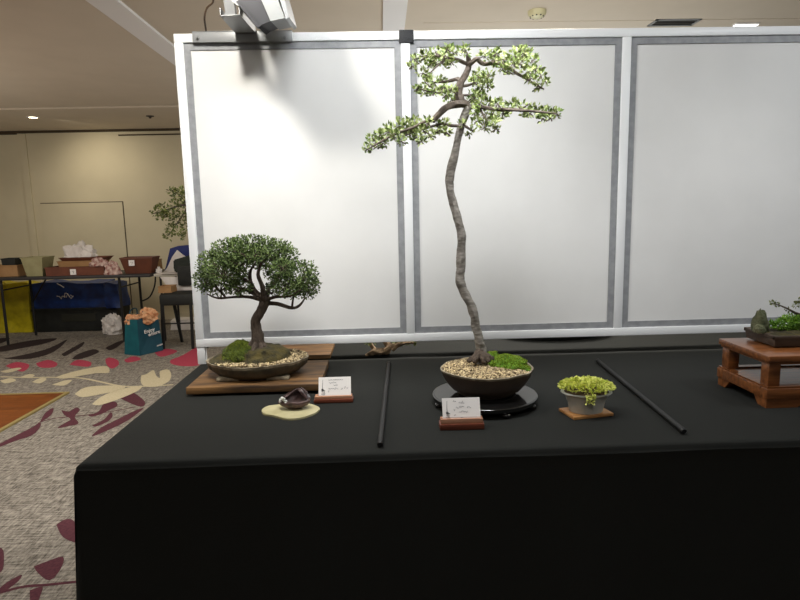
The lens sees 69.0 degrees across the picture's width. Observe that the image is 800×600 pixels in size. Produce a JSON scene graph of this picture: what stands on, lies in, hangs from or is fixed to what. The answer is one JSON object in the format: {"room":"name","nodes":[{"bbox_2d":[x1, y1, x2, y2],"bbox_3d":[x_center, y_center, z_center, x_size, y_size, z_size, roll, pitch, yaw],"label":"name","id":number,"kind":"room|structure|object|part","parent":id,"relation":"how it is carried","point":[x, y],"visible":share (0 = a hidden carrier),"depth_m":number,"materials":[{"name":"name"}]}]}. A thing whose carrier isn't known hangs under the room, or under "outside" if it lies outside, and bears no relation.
{"room":"exhibition hall","nodes":[
{"label":"exhibition hall","id":0,"kind":"room"},
{"bbox_2d":[0,131,193,313],"bbox_3d":[-1.264,-1.188,8.933,18.000,2.860,0.100,-1,8,-2],"label":"wall","id":1,"kind":"structure","parent":0,"point":[136,171],"depth_m":8.70,"materials":[{"name":"paint"}]},
{"bbox_2d":[18,134,40,280],"bbox_3d":[-5.528,-1.047,8.757,0.100,2.815,0.020,-1,8,-2],"label":"trim","id":2,"kind":"structure","parent":1,"relation":"attached to","point":[22,137],"depth_m":8.67,"materials":[{"name":"paint"}]},
{"bbox_2d":[40,202,131,313],"bbox_3d":[-4.759,-0.565,8.855,1.212,1.799,0.012,-1,8,-2],"label":"door","id":3,"kind":"structure","parent":1,"relation":"in","point":[99,225],"depth_m":8.78,"materials":[{"name":"paint"}]},
{"bbox_2d":[40,201,132,313],"bbox_3d":[-4.753,-0.571,8.858,1.224,1.811,0.006,-1,8,-2],"label":"trim","id":4,"kind":"structure","parent":1,"relation":"attached to","point":[113,201],"depth_m":8.77,"materials":[{"name":"brown"}]},
{"bbox_2d":[0,105,179,130],"bbox_3d":[-1.270,-2.544,7.903,18.000,0.120,1.750,-1,8,-2],"label":"ceiling","id":5,"kind":"structure","parent":1,"relation":"attached to","point":[106,117],"depth_m":7.64,"materials":[{"name":"paint"}]},
{"bbox_2d":[26,116,39,118],"bbox_3d":[-4.701,-2.339,7.456,0.150,0.010,0.150,-1,8,-2],"label":"recessed light","id":6,"kind":"object","parent":5,"relation":"in","point":[33,117],"visible":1,"depth_m":7.45,"materials":[{"name":"white"}]},
{"bbox_2d":[0,128,179,133],"bbox_3d":[-1.292,-2.577,8.675,18.000,0.035,0.012,-1,8,-2],"label":"trim","id":7,"kind":"structure","parent":1,"relation":"attached to","point":[158,129],"depth_m":8.58,"materials":[{"name":"brown metal"}]},
{"bbox_2d":[0,133,180,135],"bbox_3d":[-4.956,-2.438,8.577,3.546,0.062,0.015,-1,8,-2],"label":"trim","id":8,"kind":"structure","parent":1,"relation":"attached to","point":[0,133],"depth_m":8.60,"materials":[{"name":"brown"}]},
{"bbox_2d":[131,312,193,318],"bbox_3d":[-1.232,0.186,9.074,18.000,0.100,0.015,-1,8,-2],"label":"baseboard","id":9,"kind":"structure","parent":1,"relation":"attached to","point":[182,314],"depth_m":9.00,"materials":[{"name":"paint"}]},
{"bbox_2d":[0,319,225,599],"bbox_3d":[-1.028,1.156,2.658,18.000,0.014,13.000,-1,8,-2],"label":"floor","id":10,"kind":"structure","parent":0,"point":[41,453],"depth_m":4.49,"materials":[{"name":"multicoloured carpet"}]},
{"bbox_2d":[0,280,42,332],"bbox_3d":[-5.435,0.067,8.268,0.578,0.736,0.468,-1,8,-2],"label":"shopping bag","id":11,"kind":"object","parent":10,"relation":"on","point":[18,307],"visible":0.65,"depth_m":8.10,"materials":[{"name":"yellow plastic"}]},
{"bbox_2d":[31,303,130,331],"bbox_3d":[-4.536,0.244,8.338,1.184,0.329,0.442,-1,8,-2],"label":"crate","id":12,"kind":"object","parent":10,"relation":"on","point":[85,318],"visible":0.63,"depth_m":8.12,"materials":[{"name":"grey plastic"}]},
{"bbox_2d":[32,279,114,308],"bbox_3d":[-4.610,-0.098,8.234,1.012,0.379,0.447,-1,8,-2],"label":"bag","id":13,"kind":"object","parent":12,"relation":"on","point":[76,293],"visible":0.85,"depth_m":8.08,"materials":[{"name":"blue fabric"}]},
{"bbox_3d":[-4.482,0.244,8.122,0.467,0.110,0.012,-1,8,-2],"label":"panel","id":14,"kind":"part","parent":12,"relation":"part of","materials":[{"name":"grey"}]},
{"bbox_2d":[104,280,128,307],"bbox_3d":[-3.964,-0.093,8.148,0.226,0.367,0.335,-1,8,-2],"label":"bag","id":15,"kind":"object","parent":12,"relation":"on","point":[112,290],"visible":0.86,"depth_m":8.01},
{"bbox_2d":[0,269,164,344],"bbox_3d":[-4.677,0.090,7.518,3.220,0.843,0.750,-1,8,-2],"label":"folding table","id":16,"kind":"object","parent":10,"relation":"on","point":[123,275],"visible":0.77,"depth_m":7.20,"materials":[{"name":"grey metal"}]},
{"bbox_3d":[-4.894,0.156,7.202,0.030,0.813,0.030,-1,8,-2],"label":"leg","id":17,"kind":"part","parent":16,"relation":"part of","materials":[{"name":"black plastic"}]},
{"bbox_2d":[0,264,25,276],"bbox_3d":[-4.925,-0.374,7.327,0.352,0.139,0.220,-1,8,-2],"label":"cardboard box","id":18,"kind":"object","parent":16,"relation":"on","point":[5,270],"visible":0.74,"depth_m":7.23,"materials":[{"name":"cardboard"}]},
{"bbox_2d":[0,257,21,264],"bbox_3d":[-4.869,-0.486,7.313,0.182,0.084,0.180,-1,8,-2],"label":"tray","id":19,"kind":"object","parent":18,"relation":"on","point":[5,261],"visible":0.89,"depth_m":7.24,"materials":[{"name":"black plastic"}]},
{"bbox_3d":[-4.913,0.072,7.786,0.030,0.813,0.030,-1,8,-2],"label":"leg","id":20,"kind":"part","parent":16,"relation":"part of","materials":[{"name":"black plastic"}]},
{"bbox_2d":[20,256,54,275],"bbox_3d":[-4.523,-0.424,7.282,0.270,0.235,0.280,-1,8,-2],"label":"plastic tub","id":21,"kind":"object","parent":16,"relation":"on","point":[33,265],"visible":0.96,"depth_m":7.17,"materials":[{"name":"beige plastic"}]},
{"bbox_2d":[44,266,104,275],"bbox_3d":[-4.013,-0.375,7.316,0.726,0.106,0.318,-1,8,-2],"label":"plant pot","id":22,"kind":"object","parent":16,"relation":"on","point":[54,270],"visible":0.82,"depth_m":7.17,"materials":[{"name":"brown ceramic"}]},
{"bbox_2d":[56,259,109,266],"bbox_3d":[-3.970,-0.466,7.314,0.533,0.070,0.280,-1,8,-2],"label":"tray","id":23,"kind":"object","parent":22,"relation":"on","point":[60,263],"visible":0.63,"depth_m":7.19,"materials":[{"name":"cardboard"}]},
{"bbox_2d":[58,256,112,260],"bbox_3d":[-3.936,-0.523,7.312,0.558,0.041,0.270,-1,8,-2],"label":"tray","id":24,"kind":"object","parent":23,"relation":"on","point":[103,257],"visible":0.85,"depth_m":7.20,"materials":[{"name":"brown ceramic"}]},
{"bbox_2d":[62,240,97,257],"bbox_3d":[-4.026,-0.648,7.303,0.423,0.211,0.284,-1,8,-2],"label":"plastic bag","id":25,"kind":"object","parent":24,"relation":"on","point":[80,249],"visible":0.99,"depth_m":7.22,"materials":[{"name":"white plastic"}]},
{"bbox_2d":[89,257,107,265],"bbox_3d":[-3.721,-0.479,7.207,0.256,0.114,0.155,-1,8,-2],"label":"wrapping paper","id":26,"kind":"object","parent":23,"relation":"on","point":[96,261],"visible":0.88,"depth_m":7.16,"materials":[{"name":"pink paper"}]},
{"bbox_2d":[104,259,121,274],"bbox_3d":[-3.558,-0.410,7.202,0.223,0.186,0.155,-1,8,-2],"label":"wrapping paper","id":27,"kind":"object","parent":16,"relation":"on","point":[112,268],"visible":1,"depth_m":7.17,"materials":[{"name":"pink paper"}]},
{"bbox_3d":[-3.461,0.119,7.242,0.030,0.813,0.030,-1,8,-2],"label":"leg","id":28,"kind":"part","parent":16,"relation":"part of","materials":[{"name":"black plastic"}]},
{"bbox_2d":[119,256,159,273],"bbox_3d":[-3.272,-0.443,7.335,0.402,0.203,0.268,-1,8,-2],"label":"plant pot","id":29,"kind":"object","parent":16,"relation":"on","point":[131,264],"visible":0.99,"depth_m":7.24,"materials":[{"name":"brown ceramic"}]},
{"bbox_3d":[-3.479,0.035,7.826,0.030,0.813,0.030,-1,8,-2],"label":"leg","id":30,"kind":"part","parent":16,"relation":"part of","materials":[{"name":"black plastic"}]},
{"bbox_2d":[157,259,162,269],"bbox_3d":[-3.174,-0.456,7.603,0.089,0.157,0.140,-1,8,-2],"label":"cardboard box","id":31,"kind":"object","parent":16,"relation":"on","point":[160,260],"visible":0.26,"depth_m":7.61,"materials":[{"name":"brown cardboard"}]},
{"bbox_2d":[101,313,122,334],"bbox_3d":[-3.895,0.312,7.902,0.290,0.292,0.269,-5,9,-22],"label":"plastic bag","id":32,"kind":"object","parent":10,"relation":"on","point":[111,323],"visible":0.92,"depth_m":7.82,"materials":[{"name":"white plastic"}]},
{"bbox_2d":[124,308,162,355],"bbox_3d":[-2.967,0.345,6.785,0.350,0.511,0.458,0,8,9],"label":"shopping bag","id":33,"kind":"object","parent":10,"relation":"on","point":[141,338],"visible":0.95,"depth_m":6.65,"materials":[{"name":"teal paper"}]},
{"bbox_2d":[124,314,138,324],"bbox_3d":[-3.053,0.261,6.674,0.204,0.207,0.148,-1,8,-2],"label":"wrapping paper","id":34,"kind":"object","parent":33,"relation":"in","point":[129,317],"visible":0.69,"depth_m":6.62,"materials":[{"name":"orange paper"}]},
{"bbox_2d":[139,307,158,324],"bbox_3d":[-2.878,0.180,6.663,0.228,0.210,0.152,-1,8,-2],"label":"wrapping paper","id":35,"kind":"object","parent":33,"relation":"in","point":[149,315],"visible":0.99,"depth_m":6.63,"materials":[{"name":"orange paper"}]},
{"bbox_2d":[154,272,180,340],"bbox_3d":[-2.683,0.045,7.615,0.748,0.859,0.670,-1,8,-2],"label":"folding table","id":36,"kind":"object","parent":10,"relation":"on","point":[159,275],"visible":0.16,"depth_m":7.28,"materials":[{"name":"beige"}]},
{"bbox_2d":[156,266,161,272],"bbox_3d":[-3.042,-0.384,7.342,0.079,0.082,0.104,-1,8,-2],"label":"tissue","id":37,"kind":"object","parent":36,"relation":"on","point":[158,270],"visible":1,"depth_m":7.32,"materials":[{"name":"white paper"}]},
{"bbox_3d":[-2.988,0.110,7.337,0.026,0.823,0.026,-1,8,-2],"label":"leg","id":38,"kind":"part","parent":36,"relation":"part of","materials":[{"name":"black plastic"}]},
{"bbox_2d":[160,250,191,290],"bbox_3d":[-2.752,-0.368,7.326,0.546,0.509,0.300,-1,8,-2],"label":"sheet","id":39,"kind":"object","parent":36,"relation":"on","point":[170,269],"visible":0.45,"depth_m":7.21,"materials":[{"name":"white fabric"}]},
{"bbox_2d":[173,255,189,271],"bbox_3d":[-2.656,-0.467,7.320,0.338,0.223,0.150,-1,8,-2],"label":"bag","id":40,"kind":"object","parent":39,"relation":"on","point":[184,261],"visible":0.48,"depth_m":7.24,"materials":[{"name":"black fabric"}]},
{"bbox_2d":[165,245,188,269],"bbox_3d":[-2.814,-0.555,7.580,0.482,0.343,0.140,-1,8,-2],"label":"bag","id":41,"kind":"object","parent":36,"relation":"on","point":[184,249],"visible":0.35,"depth_m":7.50,"materials":[{"name":"blue fabric"}]},
{"bbox_3d":[-3.005,0.033,7.871,0.026,0.823,0.026,-1,8,-2],"label":"leg","id":42,"kind":"part","parent":36,"relation":"part of","materials":[{"name":"black plastic"}]},
{"bbox_2d":[169,316,194,329],"bbox_3d":[-2.970,0.322,8.204,0.464,0.149,0.276,-1,8,-2],"label":"box","id":43,"kind":"object","parent":10,"relation":"on","point":[182,319],"visible":0.38,"depth_m":8.08,"materials":[{"name":"white cardboard"}]},
{"bbox_2d":[159,266,208,348],"bbox_3d":[-2.569,0.079,7.037,0.552,0.959,0.444,-1,8,-2],"label":"chair","id":44,"kind":"object","parent":10,"relation":"on","point":[180,297],"visible":0.48,"depth_m":6.88,"materials":[{"name":"black plastic"}]},
{"bbox_3d":[-2.807,0.281,6.893,0.041,0.608,0.065,6,11,39],"label":"leg","id":45,"kind":"part","parent":44,"relation":"part of","materials":[{"name":"black plastic"}]},
{"bbox_2d":[158,284,176,292],"bbox_3d":[-2.809,-0.137,7.034,0.159,0.077,0.200,-1,8,-2],"label":"cardboard box","id":46,"kind":"object","parent":44,"relation":"on","point":[163,288],"visible":1,"depth_m":6.94,"materials":[{"name":"brown cardboard"}]},
{"bbox_3d":[-2.568,-0.029,7.022,0.545,0.140,0.370,-1,8,-2],"label":"seat","id":47,"kind":"part","parent":44,"relation":"part of","materials":[{"name":"black fabric"}]},
{"bbox_3d":[-2.772,0.230,7.235,0.116,0.611,0.042,-9,11,-44],"label":"leg","id":48,"kind":"part","parent":44,"relation":"part of","materials":[{"name":"black plastic"}]},
{"bbox_3d":[-2.519,-0.303,7.156,0.425,0.240,0.030,-1,8,-2],"label":"backrest","id":49,"kind":"part","parent":44,"relation":"part of","materials":[{"name":"black fabric"}]},
{"bbox_3d":[-2.463,0.275,6.882,0.034,0.609,0.074,-1,8,-2],"label":"leg","id":50,"kind":"part","parent":44,"relation":"part of","materials":[{"name":"black plastic"}]},
{"bbox_2d":[74,349,799,599],"bbox_3d":[0.841,0.743,2.555,3.868,0.742,1.338,-1,8,-2],"label":"tablecloth","id":51,"kind":"object","parent":10,"relation":"on","point":[199,496],"visible":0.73,"depth_m":1.90,"materials":[{"name":"black fabric"}]},
{"bbox_2d":[186,360,328,394],"bbox_3d":[-0.635,0.358,2.704,0.572,0.041,0.425,-1,8,-2],"label":"wooden slab","id":52,"kind":"object","parent":51,"relation":"on","point":[307,376],"visible":0.57,"depth_m":2.53,"materials":[{"name":"brown wood"}]},
{"bbox_2d":[191,233,322,381],"bbox_3d":[-0.639,0.017,2.661,0.454,0.644,0.468,7,11,43],"label":"bonsai","id":53,"kind":"object","parent":52,"relation":"on","point":[255,359],"visible":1,"depth_m":2.59,"materials":[{"name":"green plant"}]},
{"bbox_2d":[262,404,319,419],"bbox_3d":[-0.427,0.434,2.265,0.228,0.008,0.184,-1,8,-2],"label":"plaque","id":54,"kind":"object","parent":51,"relation":"on","point":[277,411],"visible":0.88,"depth_m":2.25,"materials":[{"name":"wood"}]},
{"bbox_2d":[278,387,310,408],"bbox_3d":[-0.416,0.388,2.287,0.128,0.078,0.081,-1,8,-2],"label":"ornament","id":55,"kind":"object","parent":54,"relation":"on","point":[297,398],"visible":1,"depth_m":2.29,"materials":[{"name":"brown ceramic"}]},
{"bbox_2d":[314,393,353,402],"bbox_3d":[-0.272,0.402,2.392,0.160,0.027,0.050,-1,8,-2],"label":"card holder","id":56,"kind":"object","parent":51,"relation":"on","point":[332,398],"visible":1,"depth_m":2.37,"materials":[{"name":"red wood"}]},
{"bbox_2d":[319,376,350,395],"bbox_3d":[-0.268,0.360,2.396,0.133,0.079,0.034,-1,8,-2],"label":"name card","id":57,"kind":"object","parent":56,"relation":"on","point":[328,386],"visible":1,"depth_m":2.40,"materials":[{"name":"white paper"}]},
{"bbox_2d":[377,361,390,446],"bbox_3d":[-0.061,0.395,2.422,0.021,0.021,1.060,-1,8,1],"label":"rod","id":58,"kind":"object","parent":51,"relation":"on","point":[380,441],"visible":1,"depth_m":2.23,"materials":[{"name":"black plastic"}]},
{"bbox_2d":[439,415,483,430],"bbox_3d":[0.217,0.434,2.064,0.156,0.039,0.050,-1,8,-2],"label":"card holder","id":59,"kind":"object","parent":51,"relation":"on","point":[452,423],"visible":1,"depth_m":2.04,"materials":[{"name":"red wood"}]},
{"bbox_2d":[442,397,480,418],"bbox_3d":[0.218,0.390,2.067,0.135,0.079,0.034,-1,8,-2],"label":"name card","id":60,"kind":"object","parent":59,"relation":"on","point":[468,407],"visible":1,"depth_m":2.07,"materials":[{"name":"white paper"}]},
{"bbox_2d":[433,383,537,417],"bbox_3d":[0.339,0.391,2.333,0.416,0.041,0.416,-1,8,-2],"label":"turntable","id":61,"kind":"object","parent":51,"relation":"on","point":[526,398],"visible":0.48,"depth_m":2.23,"materials":[{"name":"black paint"}]},
{"bbox_2d":[361,41,563,399],"bbox_3d":[0.251,-0.293,2.241,0.779,1.346,0.343,-1,8,-2],"label":"bonsai","id":62,"kind":"object","parent":61,"relation":"on","point":[485,375],"visible":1,"depth_m":2.20,"materials":[{"name":"green plant"}]},
{"bbox_2d":[173,26,799,363],"bbox_3d":[0.594,-0.522,2.995,3.347,1.645,0.055,-1,8,-2],"label":"display screen","id":63,"kind":"object","parent":51,"relation":"on","point":[663,197],"visible":0.98,"depth_m":2.97,"materials":[{"name":"white fabric"}]},
{"bbox_3d":[-1.058,-0.523,2.942,0.042,1.468,0.043,-1,8,-2],"label":"post","id":64,"kind":"part","parent":63,"relation":"part of","materials":[{"name":"white metal"}]},
{"bbox_3d":[-1.039,0.289,3.060,0.040,0.092,0.036,-1,8,-2],"label":"leg","id":65,"kind":"part","parent":63,"relation":"part of","materials":[{"name":"white metal"}]},
{"bbox_2d":[192,0,296,42],"bbox_3d":[-0.740,-1.439,2.632,0.520,0.514,0.434,-1,8,-2],"label":"floodlight","id":66,"kind":"object","parent":63,"relation":"attached to","point":[268,16],"visible":0.99,"depth_m":2.63,"materials":[{"name":"grey metal"}]},
{"bbox_3d":[-0.747,-1.292,2.691,0.109,0.044,0.228,-1,8,-2],"label":"channel arm","id":67,"kind":"part","parent":66,"relation":"part of","materials":[{"name":"grey metal"}]},
{"bbox_3d":[-0.762,-1.277,2.839,0.479,0.051,0.062,-1,8,-2],"label":"clamp plate","id":68,"kind":"part","parent":66,"relation":"part of","materials":[{"name":"grey metal"}]},
{"bbox_2d":[236,0,296,34],"bbox_3d":[-0.593,-1.323,2.556,0.236,0.298,0.240,-1,8,-2],"label":"lamp","id":69,"kind":"object","parent":66,"relation":"attached to","point":[268,16],"depth_m":2.47,"materials":[{"name":"silver metal"}]},
{"bbox_3d":[-0.509,-0.537,2.958,0.997,1.406,0.014,-1,8,-2],"label":"panel","id":70,"kind":"part","parent":63,"relation":"part of","materials":[{"name":"fabric"}]},
{"bbox_3d":[0.041,-0.551,2.973,0.044,1.468,0.043,-1,8,-2],"label":"post","id":71,"kind":"part","parent":63,"relation":"part of","materials":[{"name":"white metal"}]},
{"bbox_3d":[0.576,-1.311,2.880,3.344,0.041,0.045,-1,8,-2],"label":"rail","id":72,"kind":"part","parent":63,"relation":"part of","materials":[{"name":"white metal"}]},
{"bbox_3d":[0.608,0.180,3.097,3.344,0.042,0.045,-1,8,-2],"label":"rail","id":73,"kind":"part","parent":63,"relation":"part of","materials":[{"name":"white metal"}]},
{"bbox_3d":[0.590,-0.566,2.989,0.996,1.406,0.014,-1,8,-2],"label":"panel","id":74,"kind":"part","parent":63,"relation":"part of","materials":[{"name":"fabric"}]},
{"bbox_3d":[1.140,-0.580,3.004,0.044,1.468,0.043,-1,8,-2],"label":"post","id":75,"kind":"part","parent":63,"relation":"part of","materials":[{"name":"white metal"}]},
{"bbox_3d":[1.689,-0.594,3.020,0.995,1.406,0.014,-1,8,-2],"label":"panel","id":76,"kind":"part","parent":63,"relation":"part of","materials":[{"name":"fabric"}]},
{"bbox_2d":[559,407,613,419],"bbox_3d":[0.697,0.420,2.183,0.165,0.011,0.110,-3,8,-13],"label":"wooden board","id":77,"kind":"object","parent":51,"relation":"on","point":[574,416],"depth_m":2.14,"materials":[{"name":"brown wood"}]},
{"bbox_2d":[557,375,615,414],"bbox_3d":[0.695,0.351,2.170,0.214,0.128,0.183,-1,8,-2],"label":"potted plant","id":78,"kind":"object","parent":77,"relation":"on","point":[585,397],"visible":1,"depth_m":2.13,"materials":[{"name":"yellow plant"}]},
{"bbox_3d":[0.696,0.375,2.177,0.189,0.078,0.148,-1,8,-2],"label":"pot","id":79,"kind":"part","parent":78,"relation":"part of","materials":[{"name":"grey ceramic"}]},
{"bbox_2d":[596,359,686,433],"bbox_3d":[0.970,0.372,2.430,0.022,0.022,0.965,-1,8,2],"label":"rod","id":80,"kind":"object","parent":51,"relation":"on","point":[681,429],"visible":1,"depth_m":2.27,"materials":[{"name":"black plastic"}]},
{"bbox_2d":[717,338,799,407],"bbox_3d":[1.734,0.277,2.350,0.728,0.200,0.328,-1,8,-2],"label":"wooden stand","id":81,"kind":"object","parent":51,"relation":"on","point":[774,382],"visible":1,"depth_m":2.27,"materials":[{"name":"brown wood"}]},
{"bbox_3d":[1.399,0.244,2.461,0.046,0.084,0.046,-1,8,-2],"label":"post","id":82,"kind":"part","parent":81,"relation":"part of","materials":[{"name":"brown wood"}]},
{"bbox_3d":[1.735,0.319,2.356,0.728,0.048,0.328,-1,8,-2],"label":"rail","id":83,"kind":"part","parent":81,"relation":"part of","materials":[{"name":"brown wood"}]},
{"bbox_2d":[735,367,799,383],"bbox_3d":[1.735,0.310,2.355,0.680,0.016,0.280,-1,8,-2],"label":"shelf","id":84,"kind":"object","parent":81,"relation":"attached to","point":[788,375],"depth_m":2.37,"materials":[{"name":"brown wood"}]},
{"bbox_3d":[1.407,0.280,2.210,0.046,0.084,0.046,-1,8,-2],"label":"post","id":85,"kind":"part","parent":81,"relation":"part of","materials":[{"name":"brown wood"}]},
{"bbox_2d":[744,297,799,346],"bbox_3d":[1.660,0.080,2.372,0.452,0.185,0.199,-1,8,-2],"label":"bonsai","id":86,"kind":"object","parent":81,"relation":"on","point":[783,334],"visible":1,"depth_m":2.36,"materials":[{"name":"green plant"}]},
{"bbox_2d":[308,332,746,359],"bbox_3d":[0.826,0.555,3.844,3.808,0.742,1.237,-1,8,-2],"label":"tablecloth","id":87,"kind":"object","parent":10,"relation":"on","point":[342,351],"visible":0.16,"depth_m":3.30,"materials":[{"name":"black fabric"}]},
{"bbox_2d":[149,185,187,241],"bbox_3d":[-1.013,-0.261,3.586,1.006,1.027,0.300,-1,8,-2],"label":"bonsai","id":88,"kind":"object","parent":87,"relation":"on","point":[164,212],"visible":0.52,"depth_m":3.52,"materials":[{"name":"green plant"}]},
{"bbox_2d":[282,344,334,358],"bbox_3d":[-0.632,0.287,3.252,0.511,0.022,0.300,-1,8,-2],"label":"wooden board","id":89,"kind":"object","parent":87,"relation":"on","point":[315,351],"visible":0.38,"depth_m":3.24,"materials":[{"name":"brown wood"}]},
{"bbox_2d":[364,341,416,355],"bbox_3d":[-0.053,0.237,3.169,0.291,0.118,0.078,-1,8,-2],"label":"driftwood","id":90,"kind":"object","parent":87,"relation":"on","point":[393,346],"visible":0.62,"depth_m":3.15,"materials":[{"name":"brown wood"}]},
{"bbox_2d":[517,336,595,340],"bbox_3d":[0.944,0.171,3.548,0.635,0.098,0.320,-1,8,-2],"label":"tray","id":91,"kind":"object","parent":87,"relation":"on","point":[553,338],"visible":0.08,"depth_m":3.43,"materials":[{"name":"black plastic"}]},
{"bbox_2d":[206,350,308,381],"bbox_3d":[-0.655,0.299,2.692,0.466,0.078,0.376,-1,8,-2],"label":"pot","id":92,"kind":"object","parent":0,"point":[280,367],"depth_m":2.56,"materials":[{"name":"ceramic"}]},
{"bbox_2d":[0,0,799,107],"bbox_3d":[-1.065,-1.618,1.422,18.000,0.100,11.350,-1,8,-2],"label":"ceiling","id":93,"kind":"structure","parent":0,"point":[54,53],"depth_m":4.20,"materials":[{"name":"paint"}]},
{"bbox_2d":[86,0,175,65],"bbox_3d":[-1.772,-1.541,1.411,0.185,0.020,11.350,-1,8,-2],"label":"trim","id":94,"kind":"structure","parent":93,"relation":"attached to","point":[116,10],"depth_m":4.07,"materials":[{"name":"white paint"}]},
{"bbox_2d":[383,0,407,30],"bbox_3d":[0.042,-1.587,1.461,0.158,0.020,11.350,-1,8,-2],"label":"trim","id":95,"kind":"structure","parent":93,"relation":"attached to","point":[394,11],"depth_m":3.95,"materials":[{"name":"white paint"}]},
{"bbox_2d":[528,8,545,19],"bbox_3d":[0.941,-1.962,4.000,0.124,0.047,0.124,-1,8,-2],"label":"smoke detector","id":96,"kind":"object","parent":93,"relation":"attached to","point":[536,13],"visible":1,"depth_m":3.96,"materials":[{"name":"beige plastic"}]},
{"bbox_2d":[423,18,799,23],"bbox_3d":[4.006,-2.093,4.302,7.681,0.004,0.008,-1,8,-2],"label":"trim","id":97,"kind":"structure","parent":93,"relation":"attached to","point":[766,18],"depth_m":4.23,"materials":[{"name":"paint"}]},
{"bbox_2d":[647,19,701,26],"bbox_3d":[2.027,-2.049,4.301,0.340,0.006,0.150,-1,8,-2],"label":"ceiling vent","id":98,"kind":"object","parent":93,"relation":"in","point":[658,22],"visible":1,"depth_m":4.30,"materials":[{"name":"grey metal"}]},
{"bbox_2d":[732,22,759,26],"bbox_3d":[2.596,-2.066,4.367,0.180,0.016,0.050,-1,8,-2],"label":"recessed light","id":99,"kind":"object","parent":93,"relation":"in","point":[741,24],"visible":0.93,"depth_m":4.35,"materials":[{"name":"white"}]},
{"bbox_2d":[733,24,758,26],"bbox_3d":[2.596,-2.060,4.368,0.170,0.004,0.040,-1,8,-2],"label":"diffuser","id":100,"kind":"object","parent":99,"relation":"attached to","point":[734,25],"depth_m":4.36,"materials":[{"name":"white plastic"}]},
{"bbox_2d":[440,357,533,399],"bbox_3d":[0.347,0.318,2.332,0.369,0.108,0.344,-1,8,-2],"label":"pot","id":101,"kind":"object","parent":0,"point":[491,380],"depth_m":2.22,"materials":[{"name":"brown ceramic"}]},
{"bbox_2d":[744,326,799,346],"bbox_3d":[1.676,0.147,2.383,0.424,0.048,0.199,-1,8,-2],"label":"pot","id":102,"kind":"object","parent":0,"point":[778,336],"depth_m":2.33,"materials":[{"name":"brown ceramic"}]}
]}

